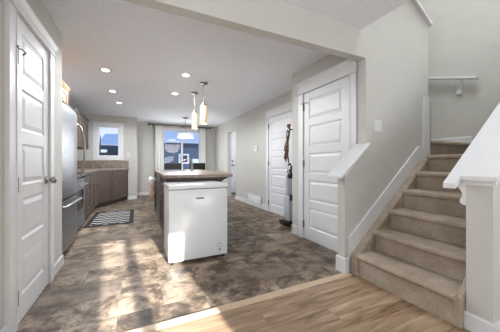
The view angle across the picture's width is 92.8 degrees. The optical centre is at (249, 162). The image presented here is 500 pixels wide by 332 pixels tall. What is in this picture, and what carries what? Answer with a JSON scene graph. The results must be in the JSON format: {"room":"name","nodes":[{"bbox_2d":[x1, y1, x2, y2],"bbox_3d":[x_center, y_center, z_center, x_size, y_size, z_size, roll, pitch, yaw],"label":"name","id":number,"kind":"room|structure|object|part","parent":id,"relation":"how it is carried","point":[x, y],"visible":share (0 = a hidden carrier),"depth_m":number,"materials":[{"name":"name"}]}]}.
{"room":"open-plan kitchen","nodes":[
{"label":"open-plan kitchen","id":0,"kind":"room"},
{"bbox_2d":[77,113,136,199],"bbox_3d":[-4.161,-0.140,7.074,1.450,2.400,0.850,0,0,-25],"label":"wall","id":1,"kind":"structure","parent":0,"point":[130,123],"depth_m":6.89,"materials":[{"name":"paint"}]},
{"bbox_2d":[93,121,123,159],"bbox_3d":[-3.992,-0.610,6.728,0.740,1.060,0.120,0,0,-25],"label":"window","id":2,"kind":"structure","parent":1,"relation":"in","point":[96,125],"depth_m":6.68,"materials":[{"name":"white paint"}]},
{"bbox_3d":[-3.996,-0.610,6.737,0.540,0.860,0.100,0,0,-25],"label":"frame","id":3,"kind":"part","parent":2,"relation":"part of","materials":[{"name":"white paint"}]},
{"bbox_2d":[129,192,153,199],"bbox_3d":[-2.420,1.010,7.894,2.840,0.100,0.863,0,0,-25],"label":"baseboard","id":4,"kind":"structure","parent":1,"relation":"attached to","point":[138,193],"depth_m":7.79,"materials":[{"name":"white paint"}]},
{"bbox_2d":[137,122,214,191],"bbox_3d":[-1.781,-1.740,8.741,4.520,5.600,0.120,0,0,-25],"label":"wall","id":5,"kind":"structure","parent":0,"point":[145,132],"depth_m":7.92,"materials":[{"name":"paint"}]},
{"bbox_2d":[148,123,210,129],"bbox_3d":[-2.404,-1.260,8.305,2.130,0.099,0.134,0,0,-25],"label":"curtain rod","id":6,"kind":"object","parent":5,"relation":"attached to","point":[148,123],"visible":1,"depth_m":8.16,"materials":[{"name":"brown metal"}]},
{"bbox_2d":[155,125,163,169],"bbox_3d":[-3.038,-0.114,7.969,0.276,2.288,0.061,0,0,-25],"label":"curtain","id":7,"kind":"object","parent":6,"relation":"hanging from","point":[159,158],"visible":0.65,"depth_m":7.97,"materials":[{"name":"white fabric"}]},
{"bbox_3d":[-2.390,-1.275,8.275,1.980,0.026,0.026,0,0,-25],"label":"rod","id":8,"kind":"part","parent":6,"relation":"part of","materials":[{"name":"brown metal"}]},
{"bbox_2d":[199,128,205,169],"bbox_3d":[-1.710,-0.114,8.600,0.236,2.288,0.061,0,0,-25],"label":"curtain","id":9,"kind":"object","parent":6,"relation":"hanging from","point":[202,130],"visible":0.56,"depth_m":8.60,"materials":[{"name":"white fabric"}]},
{"bbox_2d":[163,127,199,169],"bbox_3d":[-2.405,-0.350,8.423,1.420,1.720,0.120,0,0,-25],"label":"window","id":10,"kind":"structure","parent":5,"relation":"in","point":[164,129],"depth_m":8.39,"materials":[{"name":"white paint"}]},
{"bbox_3d":[-2.383,-0.350,8.377,1.420,1.720,0.020,0,0,-25],"label":"casing","id":11,"kind":"part","parent":10,"relation":"part of","materials":[{"name":"white paint"}]},
{"bbox_2d":[42,0,328,126],"bbox_3d":[-0.965,-1.440,5.331,5.970,0.200,6.980,0,0,-25],"label":"ceiling","id":12,"kind":"structure","parent":0,"point":[146,50],"depth_m":3.21,"materials":[{"name":"white paint"}]},
{"bbox_2d":[99,68,111,71],"bbox_3d":[-2.082,-1.334,3.429,0.168,0.012,0.168,0,0,-25],"label":"recessed light","id":13,"kind":"object","parent":12,"relation":"in","point":[100,69],"visible":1,"depth_m":3.42,"materials":[{"name":"white paint"}]},
{"bbox_2d":[177,117,193,138],"bbox_3d":[-1.914,-1.045,7.062,0.470,0.590,0.470,0,0,-25],"label":"drum chandelier","id":14,"kind":"object","parent":12,"relation":"hanging from","point":[185,135],"visible":1,"depth_m":6.94,"materials":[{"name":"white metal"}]},
{"bbox_3d":[-1.914,-0.807,7.062,0.470,0.115,0.470,0,0,-25],"label":"lamp shade","id":15,"kind":"part","parent":14,"relation":"part of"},
{"bbox_2d":[180,73,190,76],"bbox_3d":[-0.977,-1.334,3.621,0.168,0.012,0.168,0,0,-25],"label":"recessed light","id":16,"kind":"object","parent":12,"relation":"in","point":[181,74],"visible":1,"depth_m":3.60,"materials":[{"name":"white paint"}]},
{"bbox_2d":[191,92,197,128],"bbox_3d":[-1.057,-1.000,4.557,0.124,0.680,0.124,0,0,-25],"label":"pendant light","id":17,"kind":"object","parent":12,"relation":"hanging from","point":[194,114],"visible":1,"depth_m":4.52,"materials":[{"name":"white glass"}]},
{"bbox_3d":[-1.057,-0.811,4.557,0.106,0.302,0.106,0,0,-25],"label":"lamp shade","id":18,"kind":"part","parent":17,"relation":"part of","materials":[{"name":"white glass"}]},
{"bbox_2d":[200,82,207,123],"bbox_3d":[-0.773,-1.000,3.983,0.124,0.680,0.124,0,0,-25],"label":"pendant light","id":19,"kind":"object","parent":12,"relation":"hanging from","point":[203,105],"visible":1,"depth_m":3.94,"materials":[{"name":"white glass"}]},
{"bbox_3d":[-0.773,-0.811,3.983,0.106,0.302,0.106,0,0,-25],"label":"lamp shade","id":20,"kind":"part","parent":19,"relation":"part of","materials":[{"name":"white glass"}]},
{"bbox_2d":[0,0,427,329],"bbox_3d":[-0.811,-0.660,2.255,5.870,3.440,1.430,0,0,-25],"label":"wall","id":21,"kind":"structure","parent":0,"point":[391,52],"depth_m":2.40,"materials":[{"name":"paint"}]},
{"bbox_2d":[4,0,58,331],"bbox_3d":[-1.603,-0.007,1.810,0.097,2.135,0.897,0,0,-25],"label":"door","id":22,"kind":"structure","parent":21,"relation":"in","point":[29,49],"depth_m":1.67,"materials":[{"name":"white paint"}]},
{"bbox_3d":[-1.631,0.044,1.785,0.020,2.008,0.625,0,0,-25],"label":"panel","id":23,"kind":"part","parent":22,"relation":"part of","materials":[{"name":"white paint"}]},
{"bbox_3d":[-1.692,0.145,2.025,0.075,0.066,0.066,0,0,-25],"label":"handle","id":24,"kind":"part","parent":22,"relation":"part of","materials":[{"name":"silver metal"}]},
{"bbox_2d":[0,254,63,331],"bbox_3d":[-1.661,1.010,1.857,0.013,0.100,1.440,0,0,-25],"label":"baseboard","id":25,"kind":"structure","parent":21,"relation":"attached to","point":[60,261],"depth_m":2.31,"materials":[{"name":"white paint"}]},
{"bbox_2d":[336,254,348,272],"bbox_3d":[1.032,0.985,2.389,0.340,0.150,0.118,0,0,-25],"label":"baseboard","id":26,"kind":"structure","parent":21,"relation":"attached to","point":[342,264],"depth_m":2.29,"materials":[{"name":"white paint"}]},
{"bbox_2d":[327,143,369,178],"bbox_3d":[0.983,-0.028,2.376,0.385,0.349,0.200,0,0,-25],"label":"wall cap","id":27,"kind":"object","parent":21,"relation":"attached to","point":[347,162],"visible":1,"depth_m":2.35,"materials":[{"name":"white paint"}]},
{"bbox_2d":[374,120,381,131],"bbox_3d":[1.332,-0.385,2.475,0.120,0.120,0.010,0,0,-25],"label":"light switch","id":28,"kind":"object","parent":21,"relation":"attached to","point":[377,123],"visible":1,"depth_m":2.47,"materials":[{"name":"white paint"}]},
{"bbox_2d":[348,96,429,257],"bbox_3d":[1.528,0.059,2.644,1.344,1.699,0.163,0,0,-25],"label":"trim","id":29,"kind":"structure","parent":21,"relation":"attached to","point":[420,153],"depth_m":2.58,"materials":[{"name":"white paint"}]},
{"bbox_2d":[412,0,432,27],"bbox_3d":[1.605,-2.045,2.683,1.200,0.807,0.200,0,0,-25],"label":"wall cap","id":30,"kind":"object","parent":21,"relation":"on","point":[417,3],"visible":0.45,"depth_m":2.79,"materials":[{"name":"white paint"}]},
{"bbox_2d":[17,192,470,331],"bbox_3d":[-0.440,1.110,2.791,7.200,0.100,12.020,0,0,-25],"label":"floor","id":31,"kind":"structure","parent":0,"point":[120,277],"depth_m":2.03,"materials":[{"name":"tile"}]},
{"bbox_2d":[62,99,85,252],"bbox_3d":[-2.488,0.181,2.804,0.790,1.757,0.940,0,0,-25],"label":"refrigerator","id":32,"kind":"object","parent":31,"relation":"on","point":[69,115],"visible":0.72,"depth_m":2.87,"materials":[{"name":"grey metal"}]},
{"bbox_3d":[-2.240,0.713,2.922,0.070,0.575,0.940,0,0,-25],"label":"freezer drawer","id":33,"kind":"part","parent":32,"relation":"part of","materials":[{"name":"silver metal"}]},
{"bbox_3d":[-2.240,-0.135,2.922,0.070,1.080,0.940,0,0,-25],"label":"door","id":34,"kind":"part","parent":32,"relation":"part of","materials":[{"name":"silver metal"}]},
{"bbox_3d":[-2.357,-0.160,3.320,0.111,0.783,0.026,0,0,-25],"label":"handle","id":35,"kind":"part","parent":32,"relation":"part of","materials":[{"name":"silver metal"}]},
{"bbox_2d":[77,172,87,229],"bbox_3d":[-2.905,0.525,3.574,0.707,1.030,0.730,0,0,-25],"label":"range","id":36,"kind":"object","parent":31,"relation":"on","point":[81,183],"visible":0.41,"depth_m":3.73,"materials":[{"name":"grey metal"}]},
{"bbox_3d":[-2.660,0.912,3.691,0.040,0.175,0.720,0,0,-25],"label":"storage drawer","id":37,"kind":"part","parent":36,"relation":"part of","materials":[{"name":"silver metal"}]},
{"bbox_3d":[-2.660,0.550,3.691,0.040,0.520,0.720,0,0,-25],"label":"oven door","id":38,"kind":"part","parent":36,"relation":"part of","materials":[{"name":"silver metal"}]},
{"bbox_2d":[84,173,90,217],"bbox_3d":[-3.239,0.624,4.229,0.656,0.872,0.680,0,0,-25],"label":"base cabinet","id":39,"kind":"object","parent":31,"relation":"on","point":[87,211],"visible":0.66,"depth_m":4.42,"materials":[{"name":"beige wood"}]},
{"bbox_3d":[-2.984,0.807,4.351,0.020,0.295,0.672,0,0,-25],"label":"drawer","id":40,"kind":"part","parent":39,"relation":"part of","materials":[{"name":"beige wood"}]},
{"bbox_3d":[-2.984,0.510,4.351,0.020,0.280,0.672,0,0,-25],"label":"drawer","id":41,"kind":"part","parent":39,"relation":"part of","materials":[{"name":"beige wood"}]},
{"bbox_3d":[-2.984,0.278,4.351,0.020,0.165,0.672,0,0,-25],"label":"drawer","id":42,"kind":"part","parent":39,"relation":"part of","materials":[{"name":"beige wood"}]},
{"bbox_2d":[86,171,97,216],"bbox_3d":[-3.589,0.624,4.966,0.656,0.872,0.944,0,0,-25],"label":"base cabinet","id":43,"kind":"object","parent":31,"relation":"on","point":[94,175],"visible":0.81,"depth_m":5.08,"materials":[{"name":"beige wood"}]},
{"bbox_3d":[-3.233,0.662,4.874,0.020,0.585,0.466,0,0,-25],"label":"door","id":44,"kind":"part","parent":43,"relation":"part of","materials":[{"name":"beige wood"}]},
{"bbox_3d":[-3.334,0.278,5.087,0.020,0.165,0.936,0,0,-25],"label":"drawer","id":45,"kind":"part","parent":43,"relation":"part of","materials":[{"name":"beige wood"}]},
{"bbox_3d":[-3.435,0.662,5.299,0.020,0.585,0.466,0,0,-25],"label":"door","id":46,"kind":"part","parent":43,"relation":"part of","materials":[{"name":"beige wood"}]},
{"bbox_2d":[94,170,112,208],"bbox_3d":[-3.952,0.624,6.005,0.890,0.872,1.249,0,0,-25],"label":"base cabinet","id":47,"kind":"object","parent":31,"relation":"on","point":[105,178],"visible":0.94,"depth_m":5.79,"materials":[{"name":"beige wood"}]},
{"bbox_2d":[77,161,128,173],"bbox_3d":[-3.448,0.060,5.341,1.248,0.250,2.888,0,0,-25],"label":"countertop","id":48,"kind":"structure","parent":47,"relation":"on","point":[90,166],"depth_m":6.53,"materials":[{"name":"brown laminate"}]},
{"bbox_3d":[-3.529,0.575,5.792,0.020,0.760,0.553,0,0,2],"label":"door","id":49,"kind":"part","parent":47,"relation":"part of","materials":[{"name":"beige wood"}]},
{"bbox_2d":[83,210,133,227],"bbox_3d":[-2.670,1.055,4.633,0.730,0.008,1.300,0,0,-25],"label":"rug","id":50,"kind":"object","parent":31,"relation":"on","point":[123,216],"visible":1,"depth_m":4.51,"materials":[{"name":"grey fabric"}]},
{"bbox_2d":[112,170,127,203],"bbox_3d":[-3.805,0.624,6.354,0.956,0.872,0.746,0,0,-25],"label":"base cabinet","id":51,"kind":"object","parent":31,"relation":"on","point":[120,177],"visible":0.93,"depth_m":6.44,"materials":[{"name":"beige wood"}]},
{"bbox_3d":[-3.524,0.278,6.471,0.020,0.165,0.783,0,0,0],"label":"drawer","id":52,"kind":"part","parent":51,"relation":"part of","materials":[{"name":"beige wood"}]},
{"bbox_2d":[153,174,159,221],"bbox_3d":[-1.332,0.616,4.188,0.674,0.848,0.598,0,0,-25],"label":"dishwasher","id":53,"kind":"object","parent":31,"relation":"on","point":[158,176],"visible":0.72,"depth_m":3.94,"materials":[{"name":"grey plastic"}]},
{"bbox_2d":[148,177,153,198],"bbox_3d":[-1.693,0.422,4.075,0.072,0.355,0.465,0,0,-25],"label":"dish towel","id":54,"kind":"object","parent":53,"relation":"hanging from","point":[151,181],"visible":1,"depth_m":3.94,"materials":[{"name":"pink fabric"}]},
{"bbox_3d":[-1.560,0.571,4.080,0.038,0.758,0.598,0,0,-25],"label":"door","id":55,"kind":"part","parent":53,"relation":"part of","materials":[{"name":"brown wood"}]},
{"bbox_2d":[164,163,181,169],"bbox_3d":[-2.113,0.530,6.455,0.440,1.060,0.445,0,0,-25],"label":"dining chair","id":56,"kind":"object","parent":31,"relation":"on","point":[167,166],"visible":0.13,"depth_m":6.25,"materials":[{"name":"black plastic"}]},
{"bbox_2d":[153,172,214,232],"bbox_3d":[-1.252,0.624,4.082,0.661,0.872,2.250,0,0,-25],"label":"kitchen island","id":57,"kind":"object","parent":31,"relation":"on","point":[161,197],"visible":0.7,"depth_m":3.36,"materials":[{"name":"beige wood"}]},
{"bbox_3d":[-1.770,0.662,4.509,0.020,0.585,0.335,0,0,-25],"label":"door","id":58,"kind":"part","parent":57,"relation":"part of","materials":[{"name":"beige wood"}]},
{"bbox_3d":[-1.336,0.662,3.595,0.020,0.585,0.450,0,0,-25],"label":"door","id":59,"kind":"part","parent":57,"relation":"part of","materials":[{"name":"beige wood"}]},
{"bbox_3d":[-1.134,0.662,3.170,0.020,0.585,0.480,0,0,-25],"label":"door","id":60,"kind":"part","parent":57,"relation":"part of","materials":[{"name":"beige wood"}]},
{"bbox_2d":[154,170,232,178],"bbox_3d":[-1.042,0.166,4.160,1.115,0.038,2.490,0,0,-25],"label":"island countertop","id":61,"kind":"structure","parent":57,"relation":"on","point":[196,173],"depth_m":3.14,"materials":[{"name":"brown laminate"}]},
{"bbox_2d":[160,170,188,171],"bbox_3d":[-1.405,0.164,4.452,0.480,0.046,0.790,0,0,-25],"label":"sink","id":62,"kind":"object","parent":61,"relation":"in","point":[160,170],"visible":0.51,"depth_m":4.59,"materials":[{"name":"silver metal"}]},
{"bbox_2d":[180,159,193,170],"bbox_3d":[-1.153,0.033,4.431,0.272,0.229,0.091,0,0,-36],"label":"faucet","id":63,"kind":"object","parent":61,"relation":"on","point":[192,163],"visible":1,"depth_m":4.44,"materials":[{"name":"silver metal"}]},
{"bbox_2d":[215,177,227,181],"bbox_3d":[-0.398,0.233,3.265,0.178,0.094,0.080,0,0,-25],"label":"support bracket","id":64,"kind":"object","parent":57,"relation":"attached to","point":[219,179],"visible":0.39,"depth_m":3.22,"materials":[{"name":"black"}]},
{"bbox_2d":[163,181,227,264],"bbox_3d":[-0.648,0.645,2.792,0.648,0.829,0.510,0,0,-25],"label":"chest freezer","id":65,"kind":"object","parent":31,"relation":"on","point":[195,212],"visible":1,"depth_m":2.56,"materials":[{"name":"white metal"}]},
{"bbox_3d":[-0.648,0.254,2.792,0.648,0.045,0.510,0,0,-25],"label":"lid","id":66,"kind":"part","parent":65,"relation":"part of","materials":[{"name":"white metal"}]},
{"bbox_2d":[189,163,204,169],"bbox_3d":[-1.535,0.530,6.730,0.440,1.060,0.445,0,0,-25],"label":"dining chair","id":67,"kind":"object","parent":31,"relation":"on","point":[196,166],"visible":0.19,"depth_m":6.54,"materials":[{"name":"black leather"}]},
{"bbox_2d":[125,272,352,331],"bbox_3d":[-1.005,1.054,1.352,4.345,0.011,0.075,0,0,-25],"label":"threshold","id":68,"kind":"object","parent":31,"relation":"on","point":[175,321],"visible":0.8,"depth_m":1.75,"materials":[{"name":"brown wood"}]},
{"bbox_2d":[279,163,291,226],"bbox_3d":[0.676,0.527,4.079,0.260,1.050,0.270,0,0,-25],"label":"vacuum","id":69,"kind":"object","parent":31,"relation":"on","point":[287,221],"visible":0.76,"depth_m":4.02,"materials":[{"name":"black plastic"}]},
{"bbox_2d":[285,176,291,195],"bbox_3d":[0.666,0.390,4.099,0.110,0.343,0.115,0,0,-25],"label":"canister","id":70,"kind":"object","parent":69,"relation":"on","point":[288,191],"depth_m":4.05,"materials":[{"name":"white plastic"}]},
{"bbox_2d":[351,140,470,328],"bbox_3d":[1.968,0.390,2.894,2.362,1.340,1.960,0,0,-25],"label":"staircase","id":71,"kind":"structure","parent":31,"relation":"on","point":[415,249],"depth_m":2.08,"materials":[{"name":"carpet"}]},
{"bbox_2d":[279,0,409,28],"bbox_3d":[1.115,-1.480,-0.367,7.100,0.280,4.980,0,0,-25],"label":"ceiling","id":72,"kind":"structure","parent":0,"point":[357,13],"depth_m":2.06,"materials":[{"name":"white paint"}]},
{"bbox_2d":[215,0,499,252],"bbox_3d":[1.729,-1.540,3.760,2.529,5.200,11.910,0,0,-25],"label":"wall","id":73,"kind":"structure","parent":0,"point":[464,35],"depth_m":3.54,"materials":[{"name":"paint"}]},
{"bbox_2d":[231,132,235,191],"bbox_3d":[-0.285,-0.040,8.692,1.142,2.200,0.072,0,0,-25],"label":"door","id":74,"kind":"structure","parent":73,"relation":"in","point":[233,134],"depth_m":8.57,"materials":[{"name":"white paint"}]},
{"bbox_2d":[247,193,261,204],"bbox_3d":[0.104,0.880,5.861,0.025,0.200,0.740,0,0,-25],"label":"air vent","id":75,"kind":"object","parent":73,"relation":"in","point":[253,198],"visible":1,"depth_m":5.83,"materials":[{"name":"white metal"}]},
{"bbox_2d":[227,193,297,234],"bbox_3d":[-0.314,0.995,6.194,0.493,0.130,5.740,0,0,-25],"label":"baseboard","id":76,"kind":"structure","parent":73,"relation":"attached to","point":[294,229],"depth_m":5.58,"materials":[{"name":"white paint"}]},
{"bbox_2d":[265,101,291,215],"bbox_3d":[0.574,-0.040,4.811,0.097,2.200,1.102,0,0,-25],"label":"door","id":77,"kind":"structure","parent":73,"relation":"in","point":[277,169],"depth_m":4.89,"materials":[{"name":"white paint"}]},
{"bbox_2d":[296,59,357,251],"bbox_3d":[0.921,-0.041,3.003,0.060,2.202,1.057,0,0,-25],"label":"door","id":78,"kind":"structure","parent":73,"relation":"in","point":[327,114],"depth_m":3.00,"materials":[{"name":"white paint"}]},
{"bbox_3d":[0.942,0.039,3.002,0.020,2.018,0.795,0,0,-25],"label":"panel","id":79,"kind":"part","parent":78,"relation":"part of","materials":[{"name":"white paint"}]},
{"bbox_2d":[430,136,471,142],"bbox_3d":[2.842,-0.324,3.791,0.013,0.100,1.090,0,0,-25],"label":"baseboard","id":80,"kind":"structure","parent":73,"relation":"attached to","point":[468,139],"depth_m":3.43,"materials":[{"name":"white paint"}]},
{"bbox_2d":[428,76,478,95],"bbox_3d":[2.848,-1.220,3.660,0.115,0.494,1.030,0,0,-25],"label":"handrail","id":81,"kind":"object","parent":73,"relation":"attached to","point":[458,79],"visible":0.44,"depth_m":3.39,"materials":[{"name":"white paint"}]},
{"bbox_3d":[2.828,-1.297,3.651,0.070,0.339,1.030,0,0,-25],"label":"rail","id":82,"kind":"part","parent":81,"relation":"part of","materials":[{"name":"white paint"}]},
{"bbox_3d":[0.687,-0.540,3.779,0.118,0.180,0.238,0,0,-25],"label":"wall hook","id":83,"kind":"object","parent":73,"relation":"attached to","visible":0},
{"bbox_2d":[284,129,289,162],"bbox_3d":[0.596,-0.271,3.880,0.080,0.545,0.161,0,0,-39],"label":"straps","id":84,"kind":"object","parent":83,"relation":"hanging from","point":[286,145],"visible":1,"depth_m":3.86,"materials":[{"name":"brown leather"}]},
{"bbox_2d":[466,180,499,322],"bbox_3d":[2.450,-0.278,1.962,2.290,2.677,0.129,0,0,-25],"label":"wall","id":85,"kind":"structure","parent":0,"point":[482,202],"depth_m":1.46,"materials":[{"name":"paint"}]},
{"bbox_2d":[443,103,499,204],"bbox_3d":[2.358,-0.694,2.035,2.375,1.933,0.082,0,0,-25],"label":"wall cap","id":86,"kind":"object","parent":85,"relation":"attached to","point":[453,180],"visible":0.79,"depth_m":1.63,"materials":[{"name":"white paint"}]},
{"bbox_2d":[461,118,499,186],"bbox_3d":[2.440,-0.764,1.949,2.320,1.807,0.172,0,0,-25],"label":"wall cap","id":87,"kind":"object","parent":85,"relation":"on","point":[483,169],"visible":1,"depth_m":1.51,"materials":[{"name":"white paint"}]},
{"bbox_2d":[464,311,499,331],"bbox_3d":[2.446,1.005,1.955,2.303,0.110,0.146,0,0,-25],"label":"baseboard","id":88,"kind":"structure","parent":85,"relation":"attached to","point":[473,323],"depth_m":1.46,"materials":[{"name":"white paint"}]},
{"bbox_3d":[-3.717,-0.140,4.307,0.120,2.400,4.770,0,0,-25],"label":"wall","id":89,"kind":"structure","parent":0,"visible":0},
{"bbox_2d":[62,80,70,103],"bbox_3d":[-2.570,-0.873,2.765,0.624,0.314,0.920,0,0,-25],"label":"upper cabinet","id":90,"kind":"object","parent":89,"relation":"attached to","point":[65,89],"visible":0.11,"depth_m":3.17,"materials":[{"name":"brown wood"}]},
{"bbox_3d":[-2.429,-0.860,3.087,0.020,0.232,0.452,0,0,-25],"label":"door","id":91,"kind":"part","parent":90,"relation":"part of","materials":[{"name":"brown wood"}]},
{"bbox_3d":[-2.575,-1.005,2.763,0.613,0.050,0.920,0,0,-25],"label":"crown","id":92,"kind":"part","parent":90,"relation":"part of","materials":[{"name":"brown wood"}]},
{"bbox_2d":[72,107,89,149],"bbox_3d":[-3.884,-0.710,5.240,0.374,0.740,1.600,0,0,-25],"label":"upper cabinet","id":93,"kind":"object","parent":89,"relation":"attached to","point":[82,120],"visible":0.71,"depth_m":5.32,"materials":[{"name":"beige wood"}]},
{"bbox_3d":[-3.528,-0.685,4.819,0.020,0.682,0.525,0,0,-25],"label":"door","id":94,"kind":"part","parent":93,"relation":"part of","materials":[{"name":"beige wood"}]},
{"bbox_3d":[-3.889,-1.055,5.238,0.363,0.050,1.600,0,0,-25],"label":"crown","id":95,"kind":"part","parent":93,"relation":"part of","materials":[{"name":"brown wood"}]},
{"bbox_3d":[-3.757,-0.685,5.301,0.020,0.682,0.525,0,0,-25],"label":"door","id":96,"kind":"part","parent":93,"relation":"part of","materials":[{"name":"beige wood"}]},
{"bbox_3d":[-3.986,-0.685,5.783,0.020,0.682,0.525,0,0,-25],"label":"door","id":97,"kind":"part","parent":93,"relation":"part of","materials":[{"name":"beige wood"}]},
{"label":"outside","id":98,"kind":"structure","parent":0,"visible":0},
{"bbox_3d":[-21.188,1.960,44.626,80.000,0.200,81.200,0,0,-25],"label":"ground","id":99,"kind":"structure","parent":98,"visible":0},
{"bbox_2d":[99,135,107,154],"bbox_3d":[-9.110,0.110,14.527,1.201,3.603,0.230,0,0,-25],"label":"bare tree","id":100,"kind":"object","parent":99,"relation":"on","point":[100,135],"visible":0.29,"depth_m":14.48,"materials":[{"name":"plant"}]},
{"bbox_2d":[99,134,117,154],"bbox_3d":[-11.037,-0.265,20.741,2.750,4.450,8.060,0,0,-25],"label":"house","id":101,"kind":"structure","parent":99,"relation":"on","point":[109,142],"depth_m":17.37,"materials":[{"name":"stone"}]},
{"bbox_2d":[164,131,198,169],"bbox_3d":[-4.376,-1.415,21.690,9.300,6.750,10.060,0,0,-25],"label":"house","id":102,"kind":"structure","parent":99,"relation":"on","point":[172,144],"depth_m":16.43,"materials":[{"name":"blue"}]}
]}

